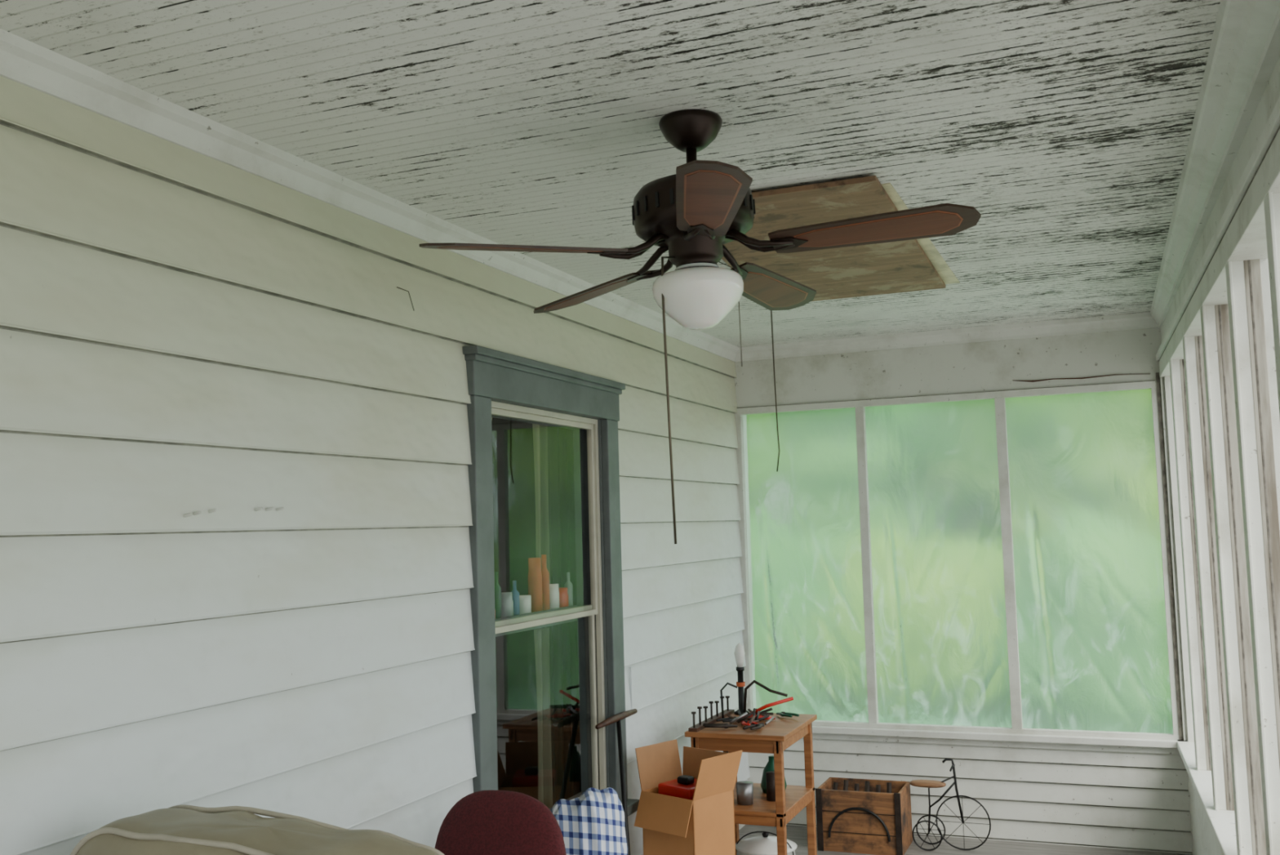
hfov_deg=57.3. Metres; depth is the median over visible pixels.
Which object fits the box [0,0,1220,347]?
ceiling
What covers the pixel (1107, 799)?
wall
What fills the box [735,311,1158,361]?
trim
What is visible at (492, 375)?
window frame
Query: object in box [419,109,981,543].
ceiling fan
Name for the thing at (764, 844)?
enamel pot
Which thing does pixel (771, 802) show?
side table
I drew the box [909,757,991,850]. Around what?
tricycle
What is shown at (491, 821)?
armchair
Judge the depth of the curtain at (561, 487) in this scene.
5.07 m
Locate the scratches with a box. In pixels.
[182,286,414,517]
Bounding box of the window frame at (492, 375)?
[462,345,639,816]
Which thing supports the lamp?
on the side table
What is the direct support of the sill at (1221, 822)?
attached to the wall at (1204, 842)
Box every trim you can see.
[0,28,739,361]
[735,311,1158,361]
[1150,0,1279,328]
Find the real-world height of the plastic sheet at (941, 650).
1.725 m
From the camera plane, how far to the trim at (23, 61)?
3.01 m
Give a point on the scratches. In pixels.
(212, 510)
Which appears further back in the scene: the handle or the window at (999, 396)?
the window at (999, 396)
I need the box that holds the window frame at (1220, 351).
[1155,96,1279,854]
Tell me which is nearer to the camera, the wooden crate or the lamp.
the lamp
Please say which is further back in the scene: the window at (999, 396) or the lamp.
the window at (999, 396)
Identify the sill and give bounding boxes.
[801,724,1186,754]
[1177,739,1237,854]
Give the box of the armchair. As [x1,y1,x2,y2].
[435,789,566,854]
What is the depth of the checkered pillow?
4.00 m
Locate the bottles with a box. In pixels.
[494,554,573,618]
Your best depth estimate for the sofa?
2.16 m
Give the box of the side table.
[684,642,817,854]
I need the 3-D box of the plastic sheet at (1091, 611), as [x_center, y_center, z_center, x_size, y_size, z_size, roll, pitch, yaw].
[2.278,0.677,5.976,0.715,1.725,0.035,-4,-5,22]
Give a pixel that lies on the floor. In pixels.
(797, 834)
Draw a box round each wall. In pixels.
[0,75,750,854]
[733,327,1192,853]
[1160,55,1279,854]
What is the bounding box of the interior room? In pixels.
[491,417,544,799]
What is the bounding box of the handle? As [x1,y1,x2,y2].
[595,708,637,854]
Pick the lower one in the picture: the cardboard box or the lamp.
the cardboard box
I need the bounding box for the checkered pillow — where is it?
[550,786,627,854]
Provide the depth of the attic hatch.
4.26 m
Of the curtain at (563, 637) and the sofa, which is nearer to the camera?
the sofa
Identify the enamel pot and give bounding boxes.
[735,831,796,854]
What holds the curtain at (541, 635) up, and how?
hanging from the window at (500, 409)
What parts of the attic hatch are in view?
pull cord, plywood panel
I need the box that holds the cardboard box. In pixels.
[634,738,742,854]
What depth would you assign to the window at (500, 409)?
4.83 m
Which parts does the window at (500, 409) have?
inner sash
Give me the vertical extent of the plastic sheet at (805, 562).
1.725 m
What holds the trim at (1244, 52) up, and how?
attached to the wall at (1204, 842)
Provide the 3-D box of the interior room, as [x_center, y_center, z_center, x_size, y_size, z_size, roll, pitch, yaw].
[-0.991,0.803,5.061,1.480,2.700,3.500,-4,-5,22]
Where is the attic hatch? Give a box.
[721,175,959,471]
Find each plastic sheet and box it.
[742,407,868,721]
[864,398,1012,727]
[1004,388,1173,733]
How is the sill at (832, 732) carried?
attached to the wall at (1107, 799)
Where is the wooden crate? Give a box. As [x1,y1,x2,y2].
[815,776,912,854]
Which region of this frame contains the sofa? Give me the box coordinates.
[70,804,444,854]
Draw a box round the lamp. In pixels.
[734,642,749,715]
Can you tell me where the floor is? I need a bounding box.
[738,824,1192,854]
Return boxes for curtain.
[532,423,550,583]
[533,626,552,808]
[546,620,581,805]
[547,426,577,604]
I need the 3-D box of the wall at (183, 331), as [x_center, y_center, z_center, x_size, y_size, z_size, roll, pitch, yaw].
[-1.177,0.572,2.484,0.139,2.640,8.970,-4,-5,22]
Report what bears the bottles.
on the window at (500, 409)
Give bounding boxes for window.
[491,400,606,809]
[734,372,1183,740]
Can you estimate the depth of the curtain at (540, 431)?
4.86 m
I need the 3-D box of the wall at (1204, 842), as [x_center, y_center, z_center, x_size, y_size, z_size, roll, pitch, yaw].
[1.117,0.434,1.583,0.112,2.642,9.020,-3,-5,20]

